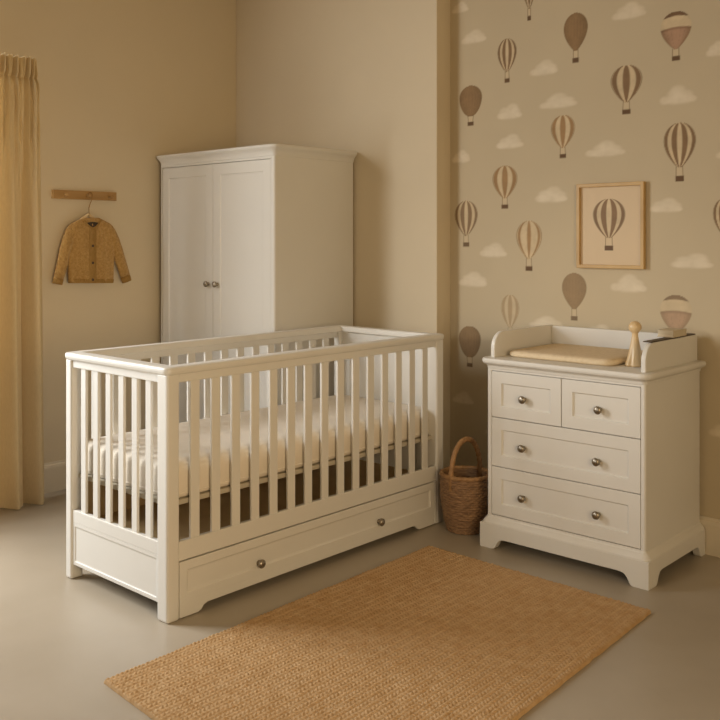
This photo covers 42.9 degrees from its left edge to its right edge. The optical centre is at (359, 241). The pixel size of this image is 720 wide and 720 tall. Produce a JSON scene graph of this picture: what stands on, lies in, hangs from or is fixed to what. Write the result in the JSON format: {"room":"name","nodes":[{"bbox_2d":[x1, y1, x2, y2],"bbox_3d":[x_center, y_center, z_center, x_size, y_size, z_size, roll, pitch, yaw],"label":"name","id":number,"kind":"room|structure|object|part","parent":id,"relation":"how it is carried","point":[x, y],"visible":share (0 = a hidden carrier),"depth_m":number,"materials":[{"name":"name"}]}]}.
{"room":"children's room","nodes":[
{"label":"children's room","id":0,"kind":"room"},
{"bbox_2d":[0,0,235,462],"bbox_3d":[-2.733,-0.175,4.165,0.200,3.150,6.284,0,0,42],"label":"wall","id":1,"kind":"structure","parent":0,"point":[124,85],"depth_m":5.43,"materials":[{"name":"beige paint"}]},
{"bbox_2d":[0,52,43,509],"bbox_3d":[-2.025,0.208,4.634,0.216,2.376,0.892,0,0,42],"label":"curtain","id":2,"kind":"object","parent":1,"relation":"attached to","point":[21,316],"visible":1,"depth_m":4.81,"materials":[{"name":"fabric"}]},
{"bbox_2d":[44,459,65,493],"bbox_3d":[-1.442,1.317,5.423,0.016,0.165,1.843,0,0,42],"label":"baseboard","id":3,"kind":"structure","parent":1,"relation":"attached to","point":[54,472],"depth_m":5.12,"materials":[{"name":"beige paint"}]},
{"bbox_2d":[51,190,116,200],"bbox_3d":[-1.570,-0.264,5.254,0.054,0.050,0.408,0,0,42],"label":"peg rail","id":4,"kind":"object","parent":1,"relation":"attached to","point":[55,194],"visible":1,"depth_m":5.24,"materials":[{"name":"brown wood"}]},
{"bbox_2d":[80,192,94,218],"bbox_3d":[-1.558,-0.197,5.245,0.018,0.168,0.110,0,0,42],"label":"clothes hanger","id":5,"kind":"object","parent":4,"relation":"hanging from","point":[87,214],"visible":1,"depth_m":5.24,"materials":[{"name":"beige wood"}]},
{"bbox_2d":[52,218,130,284],"bbox_3d":[-1.532,0.057,5.265,0.051,0.385,0.508,0,0,42],"label":"cardigan","id":6,"kind":"object","parent":5,"relation":"hanging from","point":[89,247],"visible":1,"depth_m":5.23,"materials":[{"name":"fabric"}]},
{"bbox_2d":[236,0,449,467],"bbox_3d":[-0.063,-0.175,5.699,1.684,3.150,0.421,0,0,42],"label":"wall","id":7,"kind":"structure","parent":0,"point":[370,79],"depth_m":5.27,"materials":[{"name":"beige paint"}]},
{"bbox_2d":[0,489,719,719],"bbox_3d":[-0.283,1.450,1.936,6.824,0.100,6.284,0,0,42],"label":"floor","id":8,"kind":"structure","parent":0,"point":[61,636],"depth_m":3.37,"materials":[{"name":"concrete"}]},
{"bbox_2d":[65,325,443,623],"bbox_3d":[-0.399,0.931,4.188,0.741,0.938,1.683,0,0,42],"label":"cot","id":9,"kind":"object","parent":8,"relation":"on","point":[181,554],"visible":0.97,"depth_m":3.80,"materials":[{"name":"white paint"}]},
{"bbox_3d":[-1.192,0.943,3.821,0.045,0.915,0.057,0,0,42],"label":"corner post","id":10,"kind":"part","parent":9,"relation":"part of","materials":[{"name":"white paint"}]},
{"bbox_3d":[-0.961,0.504,3.598,0.599,0.038,0.022,0,0,42],"label":"rail","id":11,"kind":"part","parent":9,"relation":"part of","materials":[{"name":"white paint"}]},
{"bbox_3d":[-0.961,1.251,3.598,0.599,0.174,0.020,0,0,42],"label":"panel","id":12,"kind":"part","parent":9,"relation":"part of","materials":[{"name":"white paint"}]},
{"bbox_3d":[-0.708,0.943,3.381,0.066,0.915,0.057,0,0,42],"label":"corner post","id":13,"kind":"part","parent":9,"relation":"part of","materials":[{"name":"white paint"}]},
{"bbox_3d":[-0.405,0.477,4.193,0.726,0.030,1.683,0,0,42],"label":"cap rail","id":14,"kind":"part","parent":9,"relation":"part of","materials":[{"name":"white paint"}]},
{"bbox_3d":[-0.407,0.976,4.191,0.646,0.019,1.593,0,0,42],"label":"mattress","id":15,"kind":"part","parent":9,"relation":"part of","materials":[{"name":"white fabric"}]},
{"bbox_2d":[88,395,428,497],"bbox_3d":[-0.407,0.892,4.191,0.643,0.146,1.586,0,0,42],"label":"mattress","id":16,"kind":"object","parent":9,"relation":"on","point":[299,406],"visible":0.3,"depth_m":3.89,"materials":[{"name":"white fabric"}]},
{"bbox_3d":[-0.396,1.291,3.666,0.033,0.036,0.036,0,0,42],"label":"knob","id":17,"kind":"part","parent":9,"relation":"part of","materials":[{"name":"grey metal"}]},
{"bbox_3d":[-0.109,0.943,5.012,0.045,0.915,0.057,0,0,42],"label":"corner post","id":18,"kind":"part","parent":9,"relation":"part of","materials":[{"name":"white paint"}]},
{"bbox_3d":[0.097,1.291,4.208,0.033,0.036,0.036,0,0,42],"label":"knob","id":19,"kind":"part","parent":9,"relation":"part of","materials":[{"name":"grey metal"}]},
{"bbox_3d":[0.375,0.943,4.572,0.066,0.915,0.057,0,0,42],"label":"corner post","id":20,"kind":"part","parent":9,"relation":"part of","materials":[{"name":"white paint"}]},
{"bbox_2d":[156,144,356,422],"bbox_3d":[-0.640,0.439,5.473,1.093,1.922,0.656,0,0,42],"label":"wardrobe","id":21,"kind":"object","parent":8,"relation":"on","point":[255,238],"visible":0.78,"depth_m":5.18,"materials":[{"name":"white paint"}]},
{"bbox_3d":[-1.021,0.414,5.435,0.484,1.716,0.018,0,0,42],"label":"door","id":22,"kind":"part","parent":21,"relation":"part of","materials":[{"name":"white paint"}]},
{"bbox_3d":[-0.886,0.246,5.279,0.036,0.036,0.033,0,0,42],"label":"knob","id":23,"kind":"part","parent":21,"relation":"part of","materials":[{"name":"grey metal"}]},
{"bbox_3d":[-0.657,0.414,5.105,0.492,1.716,0.018,0,0,42],"label":"door","id":24,"kind":"part","parent":21,"relation":"part of","materials":[{"name":"white paint"}]},
{"bbox_3d":[-0.640,-0.491,5.473,1.093,0.062,0.656,0,0,42],"label":"cornice","id":25,"kind":"part","parent":21,"relation":"part of","materials":[{"name":"white paint"}]},
{"bbox_2d":[104,545,650,719],"bbox_3d":[0.135,1.390,3.121,1.158,0.018,1.838,0,0,42],"label":"rug","id":26,"kind":"object","parent":8,"relation":"on","point":[429,632],"visible":1,"depth_m":3.08,"materials":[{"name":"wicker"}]},
{"bbox_2d":[439,436,487,534],"bbox_3d":[0.514,1.173,4.447,0.258,0.450,0.258,0,0,42],"label":"wicker basket","id":27,"kind":"object","parent":8,"relation":"on","point":[463,489],"visible":0.83,"depth_m":4.36,"materials":[{"name":"brown wicker"}]},
{"bbox_3d":[0.514,1.070,4.447,0.028,0.244,0.256,0,0,45],"label":"handle","id":28,"kind":"part","parent":27,"relation":"part of","materials":[{"name":"brown wicker"}]},
{"bbox_2d":[480,324,705,590],"bbox_3d":[1.044,0.909,4.147,0.826,0.982,0.579,0,0,42],"label":"dresser","id":29,"kind":"object","parent":8,"relation":"on","point":[593,464],"visible":0.96,"depth_m":3.93,"materials":[{"name":"white paint"}]},
{"bbox_3d":[0.720,1.147,4.076,0.036,0.036,0.033,0,0,42],"label":"knob","id":30,"kind":"part","parent":29,"relation":"part of","materials":[{"name":"grey metal"}]},
{"bbox_3d":[0.720,0.924,4.076,0.036,0.036,0.033,0,0,42],"label":"knob","id":31,"kind":"part","parent":29,"relation":"part of","materials":[{"name":"grey metal"}]},
{"bbox_3d":[0.723,0.706,4.073,0.036,0.036,0.033,0,0,42],"label":"knob","id":32,"kind":"part","parent":29,"relation":"part of","materials":[{"name":"grey metal"}]},
{"bbox_3d":[0.743,0.698,4.083,0.356,0.208,0.019,0,0,42],"label":"drawer","id":33,"kind":"part","parent":29,"relation":"part of","materials":[{"name":"white paint"}]},
{"bbox_3d":[0.877,1.139,3.961,0.720,0.218,0.019,0,0,42],"label":"drawer","id":34,"kind":"part","parent":29,"relation":"part of","materials":[{"name":"white paint"}]},
{"bbox_3d":[0.877,0.916,3.961,0.720,0.220,0.019,0,0,42],"label":"drawer","id":35,"kind":"part","parent":29,"relation":"part of","materials":[{"name":"white paint"}]},
{"bbox_2d":[510,343,642,365],"bbox_3d":[1.017,0.519,4.221,0.529,0.030,0.447,0,0,42],"label":"mat","id":36,"kind":"object","parent":29,"relation":"on","point":[580,354],"visible":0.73,"depth_m":4.12,"materials":[{"name":"fabric"}]},
{"bbox_3d":[0.989,1.147,3.831,0.036,0.036,0.033,0,0,42],"label":"knob","id":37,"kind":"part","parent":29,"relation":"part of","materials":[{"name":"grey metal"}]},
{"bbox_3d":[0.989,0.924,3.831,0.036,0.036,0.033,0,0,42],"label":"knob","id":38,"kind":"part","parent":29,"relation":"part of","materials":[{"name":"grey metal"}]},
{"bbox_3d":[0.995,0.706,3.826,0.036,0.036,0.033,0,0,42],"label":"knob","id":39,"kind":"part","parent":29,"relation":"part of","materials":[{"name":"grey metal"}]},
{"bbox_3d":[1.010,0.698,3.839,0.359,0.208,0.019,0,0,42],"label":"drawer","id":40,"kind":"part","parent":29,"relation":"part of","materials":[{"name":"white paint"}]},
{"bbox_2d":[625,321,641,366],"bbox_3d":[1.178,0.438,3.918,0.086,0.192,0.084,0,0,42],"label":"wooden toy","id":41,"kind":"object","parent":29,"relation":"on","point":[634,354],"visible":0.97,"depth_m":3.90,"materials":[{"name":"brown wood"}]},
{"bbox_2d":[643,333,694,342],"bbox_3d":[1.336,0.415,3.943,0.039,0.004,0.448,0,0,42],"label":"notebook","id":42,"kind":"object","parent":29,"relation":"on","point":[687,334],"visible":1,"depth_m":3.88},
{"bbox_2d":[657,328,685,337],"bbox_3d":[1.357,0.398,3.983,0.072,0.030,0.140,0,0,42],"label":"book","id":43,"kind":"object","parent":42,"relation":"on","point":[667,332],"visible":1,"depth_m":3.94,"materials":[{"name":"beige paper"}]},
{"bbox_2d":[450,0,719,518],"bbox_3d":[1.505,-0.175,4.152,2.760,3.150,0.001,0,0,42],"label":"wall","id":44,"kind":"structure","parent":0,"point":[548,98],"depth_m":4.57,"materials":[{"name":"paper"}]},
{"bbox_2d":[455,465,719,557],"bbox_3d":[2.247,1.317,3.466,4.740,0.165,0.016,0,0,42],"label":"baseboard","id":45,"kind":"structure","parent":44,"relation":"attached to","point":[711,525],"depth_m":4.08,"materials":[{"name":"beige paint"}]},
{"bbox_2d":[576,181,645,268],"bbox_3d":[1.204,-0.075,4.407,0.351,0.412,0.022,0,0,42],"label":"picture frame","id":46,"kind":"object","parent":44,"relation":"attached to","point":[610,217],"visible":1,"depth_m":4.41,"materials":[{"name":"brown wood"}]}
]}

